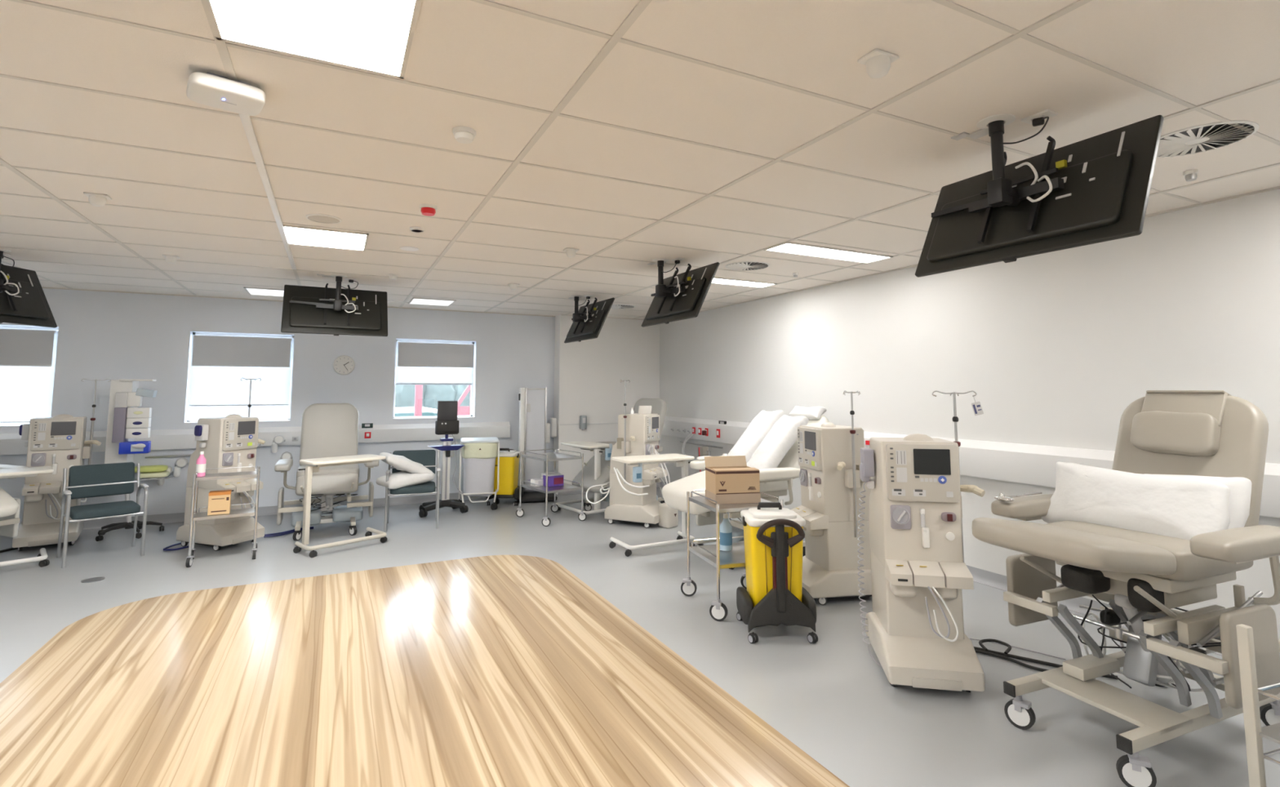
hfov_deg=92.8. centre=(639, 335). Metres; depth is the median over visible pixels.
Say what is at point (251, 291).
recessed light
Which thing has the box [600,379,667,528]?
machine
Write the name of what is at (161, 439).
service trunking
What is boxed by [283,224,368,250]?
recessed light
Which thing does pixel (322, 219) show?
speaker grille
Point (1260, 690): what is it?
tray
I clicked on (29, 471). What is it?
table
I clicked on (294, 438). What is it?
outlet
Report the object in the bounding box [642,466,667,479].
shelf
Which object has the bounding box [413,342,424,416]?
post
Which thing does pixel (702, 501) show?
shelf
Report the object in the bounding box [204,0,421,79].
recessed light
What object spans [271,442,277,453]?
jar
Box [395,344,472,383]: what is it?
blind
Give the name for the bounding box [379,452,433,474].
pillow
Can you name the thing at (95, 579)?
floor drain
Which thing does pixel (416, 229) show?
sprinkler
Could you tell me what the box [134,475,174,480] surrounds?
wall basket
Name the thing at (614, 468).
hose
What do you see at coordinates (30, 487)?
shelf
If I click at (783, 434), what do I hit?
pillow
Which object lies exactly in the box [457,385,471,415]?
gate
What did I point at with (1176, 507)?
pillow
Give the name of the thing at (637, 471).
bottle
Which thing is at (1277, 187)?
trim
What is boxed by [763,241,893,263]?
recessed light
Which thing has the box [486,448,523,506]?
waste bin
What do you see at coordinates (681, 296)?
television
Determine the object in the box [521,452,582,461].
shelf
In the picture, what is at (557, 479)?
carton
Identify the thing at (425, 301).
recessed light
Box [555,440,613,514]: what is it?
table
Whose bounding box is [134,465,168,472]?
tray
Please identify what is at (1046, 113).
socket
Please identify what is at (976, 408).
print
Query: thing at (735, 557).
shelf
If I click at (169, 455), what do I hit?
rail
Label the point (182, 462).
suction regulator
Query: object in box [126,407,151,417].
glove box
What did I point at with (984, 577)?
baseboard
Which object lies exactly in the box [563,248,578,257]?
sensor
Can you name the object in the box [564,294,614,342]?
television
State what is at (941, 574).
shelf
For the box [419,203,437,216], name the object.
beacon
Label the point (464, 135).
smoke detector
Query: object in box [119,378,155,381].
shelf
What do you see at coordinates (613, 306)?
ceiling vent
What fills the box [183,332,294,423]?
window
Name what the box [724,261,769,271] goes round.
ceiling vent
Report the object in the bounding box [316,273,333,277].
blank plate
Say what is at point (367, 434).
power outlet
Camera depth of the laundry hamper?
8.22 m
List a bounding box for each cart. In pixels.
[185,466,260,567]
[515,448,586,526]
[680,489,783,621]
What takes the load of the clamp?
on the recliner at (778, 480)
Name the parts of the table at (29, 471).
frame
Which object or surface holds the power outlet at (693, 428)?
attached to the service trunking at (1026, 464)
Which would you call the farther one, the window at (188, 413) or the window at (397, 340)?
the window at (397, 340)
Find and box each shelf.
[22,480,68,495]
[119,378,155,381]
[193,507,255,520]
[195,471,257,480]
[214,478,262,493]
[520,483,582,493]
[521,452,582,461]
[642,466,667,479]
[688,495,771,512]
[688,542,745,568]
[790,505,828,529]
[884,559,973,589]
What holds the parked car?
on the ground
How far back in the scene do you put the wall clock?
8.39 m
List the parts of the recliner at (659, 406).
armrest, frame, backrest, armrest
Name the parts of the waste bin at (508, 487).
lid handle, lid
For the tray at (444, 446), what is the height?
0.060 m
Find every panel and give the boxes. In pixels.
[361,422,373,427]
[718,420,726,424]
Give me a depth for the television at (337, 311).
6.43 m
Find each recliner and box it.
[0,464,27,537]
[274,403,379,540]
[572,398,666,511]
[662,414,829,569]
[971,390,1279,786]
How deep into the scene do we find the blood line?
3.28 m
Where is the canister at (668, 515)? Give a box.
[654,448,678,528]
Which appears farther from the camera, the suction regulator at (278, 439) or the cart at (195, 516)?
the suction regulator at (278, 439)
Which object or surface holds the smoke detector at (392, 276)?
attached to the ceiling
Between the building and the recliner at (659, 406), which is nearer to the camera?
the recliner at (659, 406)
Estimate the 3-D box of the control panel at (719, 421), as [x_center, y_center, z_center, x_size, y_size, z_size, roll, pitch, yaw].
[1.146,1.214,8.491,0.022,0.060,0.180,3,-6,-26]
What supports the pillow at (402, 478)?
on the chair at (427, 458)
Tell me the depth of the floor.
3.39 m
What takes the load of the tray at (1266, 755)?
on the trolley
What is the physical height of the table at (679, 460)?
0.914 m
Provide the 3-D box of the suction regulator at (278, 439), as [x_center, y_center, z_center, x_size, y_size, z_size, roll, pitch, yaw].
[-4.671,1.391,7.881,0.149,0.230,0.093,3,-6,-26]
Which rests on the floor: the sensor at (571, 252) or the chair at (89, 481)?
the chair at (89, 481)
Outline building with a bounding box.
[0,328,448,423]
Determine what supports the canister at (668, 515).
on the floor
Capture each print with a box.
[210,497,229,512]
[972,404,981,413]
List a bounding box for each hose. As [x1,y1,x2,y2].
[586,483,610,504]
[613,466,649,495]
[681,433,694,454]
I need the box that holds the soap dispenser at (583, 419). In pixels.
[579,415,586,430]
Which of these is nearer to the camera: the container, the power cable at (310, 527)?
the container
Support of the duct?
attached to the ceiling
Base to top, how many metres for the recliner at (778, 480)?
1.351 m
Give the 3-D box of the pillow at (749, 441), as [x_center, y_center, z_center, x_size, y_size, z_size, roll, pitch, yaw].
[1.143,1.075,6.213,0.619,0.634,0.335,3,-6,-26]
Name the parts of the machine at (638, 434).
control panel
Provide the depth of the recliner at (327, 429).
7.05 m
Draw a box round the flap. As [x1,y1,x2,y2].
[638,405,651,413]
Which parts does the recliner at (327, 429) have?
panel, armrest, frame, frame, seat, backrest, panel, armrest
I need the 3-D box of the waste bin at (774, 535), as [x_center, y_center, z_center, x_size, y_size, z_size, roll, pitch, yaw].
[0.909,1.564,4.121,0.480,0.817,0.471,0,-5,-1]
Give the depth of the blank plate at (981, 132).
2.83 m
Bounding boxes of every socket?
[345,277,357,280]
[671,257,684,261]
[1021,108,1057,124]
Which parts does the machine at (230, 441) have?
control panel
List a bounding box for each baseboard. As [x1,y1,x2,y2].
[0,489,537,536]
[558,482,659,495]
[659,480,1279,655]
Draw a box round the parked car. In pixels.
[394,406,437,416]
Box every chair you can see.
[56,462,148,568]
[383,449,440,532]
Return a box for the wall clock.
[333,355,355,374]
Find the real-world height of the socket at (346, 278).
0.017 m
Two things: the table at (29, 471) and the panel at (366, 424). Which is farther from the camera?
the panel at (366, 424)
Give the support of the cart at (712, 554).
on the floor
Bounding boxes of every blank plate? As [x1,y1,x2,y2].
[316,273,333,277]
[951,128,988,140]
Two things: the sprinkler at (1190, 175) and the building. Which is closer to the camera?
the sprinkler at (1190, 175)
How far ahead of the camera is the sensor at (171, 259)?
5.39 m
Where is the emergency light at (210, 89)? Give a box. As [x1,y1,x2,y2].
[186,71,265,115]
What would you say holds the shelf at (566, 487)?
attached to the cart at (554, 456)
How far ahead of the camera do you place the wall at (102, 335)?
7.97 m
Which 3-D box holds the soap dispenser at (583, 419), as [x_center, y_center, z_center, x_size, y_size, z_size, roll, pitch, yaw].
[-0.893,1.367,9.578,0.095,0.230,0.096,3,-6,-26]
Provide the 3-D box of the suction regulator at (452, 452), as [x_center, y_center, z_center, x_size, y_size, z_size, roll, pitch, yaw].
[-2.709,1.655,8.924,0.149,0.230,0.093,3,-6,-26]
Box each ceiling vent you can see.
[610,304,635,308]
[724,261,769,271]
[1156,120,1259,157]
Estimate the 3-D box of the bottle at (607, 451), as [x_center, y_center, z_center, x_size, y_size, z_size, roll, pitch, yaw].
[-0.399,1.479,7.770,0.088,0.205,0.062,3,-6,-26]
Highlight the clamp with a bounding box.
[696,453,727,460]
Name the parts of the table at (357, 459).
frame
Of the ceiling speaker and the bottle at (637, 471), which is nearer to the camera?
the ceiling speaker
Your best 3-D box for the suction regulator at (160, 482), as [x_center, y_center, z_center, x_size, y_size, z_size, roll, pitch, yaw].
[-5.750,1.689,7.395,0.149,0.230,0.093,3,-6,-26]
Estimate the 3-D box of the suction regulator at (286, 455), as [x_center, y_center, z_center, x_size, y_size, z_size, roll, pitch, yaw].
[-4.623,1.630,7.966,0.149,0.230,0.093,3,-6,-26]
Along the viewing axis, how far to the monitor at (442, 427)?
8.03 m
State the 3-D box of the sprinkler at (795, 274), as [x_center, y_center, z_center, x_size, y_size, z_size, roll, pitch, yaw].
[1.585,-0.620,6.215,0.050,0.040,0.050,3,-6,-26]
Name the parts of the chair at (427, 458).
frame, seat rail, seat, backrest, frame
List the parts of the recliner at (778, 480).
armrest, panel, frame, frame, seat, armrest, backrest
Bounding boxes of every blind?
[0,328,56,366]
[191,334,291,367]
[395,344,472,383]
[397,341,474,368]
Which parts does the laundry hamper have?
lid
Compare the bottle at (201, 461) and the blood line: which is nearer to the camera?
the blood line
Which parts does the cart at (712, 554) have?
leg, guard rail, leg, guard rail, leg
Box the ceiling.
[0,0,1279,319]
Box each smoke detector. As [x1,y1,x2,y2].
[388,273,398,279]
[452,125,475,143]
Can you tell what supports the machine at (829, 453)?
on the floor
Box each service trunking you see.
[0,422,510,455]
[662,416,1279,518]
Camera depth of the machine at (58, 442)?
6.27 m
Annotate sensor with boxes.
[83,191,111,206]
[162,254,180,263]
[507,283,519,290]
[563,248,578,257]
[857,48,898,78]
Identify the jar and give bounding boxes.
[157,476,164,485]
[173,466,180,476]
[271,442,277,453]
[450,449,454,457]
[697,446,711,457]
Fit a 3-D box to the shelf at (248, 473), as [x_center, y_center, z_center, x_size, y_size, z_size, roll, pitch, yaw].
[-3.965,1.345,5.870,0.500,0.026,0.300,3,-6,-31]
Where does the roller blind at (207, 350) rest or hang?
attached to the window at (188, 413)
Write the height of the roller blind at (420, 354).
0.360 m
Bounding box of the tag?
[971,398,983,415]
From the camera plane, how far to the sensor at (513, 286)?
6.83 m
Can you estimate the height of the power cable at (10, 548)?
0.024 m
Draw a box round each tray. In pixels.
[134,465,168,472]
[135,388,157,397]
[136,471,169,478]
[427,444,464,450]
[1257,682,1279,700]
[1259,722,1279,743]
[1263,748,1279,765]
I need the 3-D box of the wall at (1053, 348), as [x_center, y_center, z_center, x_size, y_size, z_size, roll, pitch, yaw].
[3.116,0.648,4.957,0.200,2.790,12.950,3,-6,-26]
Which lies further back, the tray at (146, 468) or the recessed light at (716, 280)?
the tray at (146, 468)
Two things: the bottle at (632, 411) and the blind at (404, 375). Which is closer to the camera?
the bottle at (632, 411)
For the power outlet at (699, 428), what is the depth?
8.95 m
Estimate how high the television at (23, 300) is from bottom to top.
0.628 m
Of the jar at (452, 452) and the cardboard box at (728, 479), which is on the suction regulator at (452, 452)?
the jar at (452, 452)
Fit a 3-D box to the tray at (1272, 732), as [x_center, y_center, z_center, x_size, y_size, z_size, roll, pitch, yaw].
[2.494,1.388,2.053,0.560,0.010,0.400,2,-5,-18]
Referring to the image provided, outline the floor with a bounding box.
[0,487,1279,786]
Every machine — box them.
[12,378,111,551]
[176,377,265,551]
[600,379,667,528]
[790,390,871,604]
[857,391,985,692]
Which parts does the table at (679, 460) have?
frame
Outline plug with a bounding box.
[702,430,706,435]
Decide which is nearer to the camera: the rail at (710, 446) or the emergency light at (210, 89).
the emergency light at (210, 89)
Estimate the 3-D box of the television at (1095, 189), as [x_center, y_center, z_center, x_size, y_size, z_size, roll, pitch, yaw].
[1.679,-0.635,2.729,0.372,0.630,0.970,3,-6,-27]
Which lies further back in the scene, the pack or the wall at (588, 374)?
the wall at (588, 374)
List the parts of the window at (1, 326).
sill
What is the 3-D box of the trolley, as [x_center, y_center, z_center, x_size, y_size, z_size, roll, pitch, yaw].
[2.492,1.408,2.051,0.601,0.760,0.463,2,-5,-18]
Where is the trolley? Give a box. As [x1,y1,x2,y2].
[1235,624,1279,786]
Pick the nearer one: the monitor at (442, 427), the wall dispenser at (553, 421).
the monitor at (442, 427)
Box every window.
[0,325,58,426]
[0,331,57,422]
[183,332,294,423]
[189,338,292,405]
[393,339,474,419]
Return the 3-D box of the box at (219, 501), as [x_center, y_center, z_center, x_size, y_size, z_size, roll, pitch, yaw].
[-3.996,1.582,5.799,0.170,0.205,0.133,3,-6,-30]
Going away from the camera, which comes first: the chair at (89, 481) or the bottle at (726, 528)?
the bottle at (726, 528)
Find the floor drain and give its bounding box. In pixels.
[80,577,104,582]
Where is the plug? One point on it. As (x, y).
(704, 432)
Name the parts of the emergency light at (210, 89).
mounting plate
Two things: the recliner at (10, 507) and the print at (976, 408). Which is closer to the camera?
the print at (976, 408)
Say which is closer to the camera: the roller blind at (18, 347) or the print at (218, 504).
the print at (218, 504)
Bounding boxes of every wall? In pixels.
[0,288,555,524]
[553,314,659,494]
[659,188,1279,639]
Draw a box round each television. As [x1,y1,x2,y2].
[0,248,57,328]
[280,274,387,336]
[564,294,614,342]
[641,257,719,327]
[915,113,1164,277]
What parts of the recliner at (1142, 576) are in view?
armrest, panel, drive motor, lift lever, frame, frame, drive motor, seat, lift lever, backrest, armrest, panel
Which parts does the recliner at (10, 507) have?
frame, panel, armrest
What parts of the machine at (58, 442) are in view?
control panel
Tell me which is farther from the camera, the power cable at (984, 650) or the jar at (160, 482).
the jar at (160, 482)
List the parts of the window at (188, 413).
sill, rail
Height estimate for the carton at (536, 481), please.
0.084 m
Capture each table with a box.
[0,466,53,567]
[293,453,386,557]
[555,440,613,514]
[608,453,695,556]
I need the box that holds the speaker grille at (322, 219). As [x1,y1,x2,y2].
[307,215,339,222]
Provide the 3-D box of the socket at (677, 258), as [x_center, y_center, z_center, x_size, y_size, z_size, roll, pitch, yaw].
[0.348,-0.692,5.539,0.075,0.017,0.115,3,-6,-29]
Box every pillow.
[376,471,434,488]
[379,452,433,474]
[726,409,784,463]
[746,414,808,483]
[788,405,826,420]
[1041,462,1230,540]
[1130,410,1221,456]
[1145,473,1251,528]
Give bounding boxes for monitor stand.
[418,400,469,517]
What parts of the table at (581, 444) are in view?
frame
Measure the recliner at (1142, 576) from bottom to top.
1.600 m
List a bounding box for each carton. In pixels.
[118,440,151,454]
[530,478,543,486]
[542,473,564,487]
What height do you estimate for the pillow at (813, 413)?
0.154 m
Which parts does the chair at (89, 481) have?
frame, backrest, seat rail, seat, frame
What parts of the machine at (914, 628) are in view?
control panel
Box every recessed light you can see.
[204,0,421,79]
[243,286,284,297]
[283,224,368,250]
[400,246,418,251]
[408,297,456,306]
[711,276,777,288]
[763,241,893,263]
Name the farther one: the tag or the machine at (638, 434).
the machine at (638, 434)
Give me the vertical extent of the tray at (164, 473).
0.064 m
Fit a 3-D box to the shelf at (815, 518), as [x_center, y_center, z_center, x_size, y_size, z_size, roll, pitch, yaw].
[1.318,1.425,4.801,0.150,0.105,0.415,1,-5,-10]
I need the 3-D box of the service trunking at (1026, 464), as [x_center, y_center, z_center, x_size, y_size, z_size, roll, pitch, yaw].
[3.025,1.005,4.789,0.081,0.300,12.190,3,-6,-26]
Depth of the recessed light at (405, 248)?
5.10 m
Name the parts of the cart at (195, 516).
leg, leg, guard rail, guard rail, leg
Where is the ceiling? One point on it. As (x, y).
(1196, 52)
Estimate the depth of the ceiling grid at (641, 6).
2.90 m
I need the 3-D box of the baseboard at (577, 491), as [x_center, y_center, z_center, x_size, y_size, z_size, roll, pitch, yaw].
[-0.451,2.423,9.742,1.780,0.105,0.050,3,-6,-26]
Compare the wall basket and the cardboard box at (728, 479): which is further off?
the wall basket
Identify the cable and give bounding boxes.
[0,546,23,552]
[163,542,188,551]
[263,526,313,537]
[969,638,1066,660]
[973,639,1118,679]
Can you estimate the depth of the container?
6.06 m
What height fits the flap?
0.103 m
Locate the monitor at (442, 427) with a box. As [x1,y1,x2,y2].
[435,420,458,435]
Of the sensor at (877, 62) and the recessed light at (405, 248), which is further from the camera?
the recessed light at (405, 248)
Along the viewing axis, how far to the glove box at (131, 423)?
6.82 m
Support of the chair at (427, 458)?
on the floor
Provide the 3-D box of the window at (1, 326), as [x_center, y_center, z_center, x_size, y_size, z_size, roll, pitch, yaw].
[-7.328,0.448,6.879,1.150,1.150,0.200,3,-6,-26]
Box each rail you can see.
[145,453,191,457]
[680,440,722,448]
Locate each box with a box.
[124,427,151,438]
[125,417,151,428]
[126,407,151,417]
[207,489,231,515]
[704,455,760,504]
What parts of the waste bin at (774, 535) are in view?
lid handle, lid, post, loop handle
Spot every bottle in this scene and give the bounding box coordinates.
[195,451,206,476]
[604,443,612,460]
[630,407,634,413]
[632,462,642,482]
[720,513,732,551]
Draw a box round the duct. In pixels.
[239,113,296,269]
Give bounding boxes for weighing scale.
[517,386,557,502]
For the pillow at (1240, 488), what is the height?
0.334 m
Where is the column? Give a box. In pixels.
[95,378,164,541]
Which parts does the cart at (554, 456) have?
leg, leg, guard rail, guard rail, leg, leg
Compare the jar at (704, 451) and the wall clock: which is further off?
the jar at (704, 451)
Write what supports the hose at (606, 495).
attached to the machine at (638, 434)
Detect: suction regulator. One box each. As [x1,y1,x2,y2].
[157,465,173,485]
[173,457,189,476]
[271,434,285,453]
[280,451,293,458]
[450,440,459,457]
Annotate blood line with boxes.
[994,492,1042,501]
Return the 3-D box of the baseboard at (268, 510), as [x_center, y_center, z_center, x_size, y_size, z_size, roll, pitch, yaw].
[-5.447,2.226,7.534,9.140,0.105,0.050,3,-6,-26]
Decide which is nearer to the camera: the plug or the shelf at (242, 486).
the shelf at (242, 486)
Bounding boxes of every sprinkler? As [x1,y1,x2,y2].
[409,226,424,232]
[792,272,798,277]
[1182,168,1198,181]
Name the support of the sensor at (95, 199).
attached to the ceiling
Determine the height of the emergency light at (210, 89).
0.074 m
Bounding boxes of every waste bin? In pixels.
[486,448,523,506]
[736,502,817,643]
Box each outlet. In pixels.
[292,436,298,441]
[364,431,371,438]
[692,426,695,434]
[697,427,701,435]
[716,428,719,437]
[1031,115,1046,120]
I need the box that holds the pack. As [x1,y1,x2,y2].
[541,471,560,475]
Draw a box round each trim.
[0,0,1279,319]
[41,186,1279,319]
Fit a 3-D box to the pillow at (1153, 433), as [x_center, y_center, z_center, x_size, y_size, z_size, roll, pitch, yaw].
[2.782,0.506,3.179,0.154,0.223,0.371,2,-6,-22]
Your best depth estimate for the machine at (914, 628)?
3.37 m
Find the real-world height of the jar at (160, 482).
0.130 m
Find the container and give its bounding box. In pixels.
[865,440,869,448]
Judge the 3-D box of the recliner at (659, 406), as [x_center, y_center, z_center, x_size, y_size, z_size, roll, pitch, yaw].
[-0.256,1.590,8.199,1.246,1.489,1.044,5,-7,-42]
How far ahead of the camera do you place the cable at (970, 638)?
3.76 m
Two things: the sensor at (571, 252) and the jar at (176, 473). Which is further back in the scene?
the jar at (176, 473)
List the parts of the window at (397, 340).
rail, sill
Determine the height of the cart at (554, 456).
0.830 m
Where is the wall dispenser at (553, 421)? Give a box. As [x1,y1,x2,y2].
[549,417,556,437]
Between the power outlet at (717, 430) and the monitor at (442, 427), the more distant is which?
the power outlet at (717, 430)
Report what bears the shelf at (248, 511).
attached to the cart at (195, 516)
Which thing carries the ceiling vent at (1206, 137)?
in the ceiling
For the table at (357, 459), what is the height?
0.899 m
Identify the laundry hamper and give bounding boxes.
[457,436,499,510]
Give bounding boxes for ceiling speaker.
[305,213,342,223]
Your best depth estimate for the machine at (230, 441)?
6.27 m
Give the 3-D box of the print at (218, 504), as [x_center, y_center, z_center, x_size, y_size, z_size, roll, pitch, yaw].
[-3.956,1.590,5.745,0.135,0.130,0.002,3,-6,-30]
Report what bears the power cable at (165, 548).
on the floor
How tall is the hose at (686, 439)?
0.374 m
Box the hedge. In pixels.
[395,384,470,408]
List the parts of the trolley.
leg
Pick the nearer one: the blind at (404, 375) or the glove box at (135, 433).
the glove box at (135, 433)
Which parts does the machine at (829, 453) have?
control panel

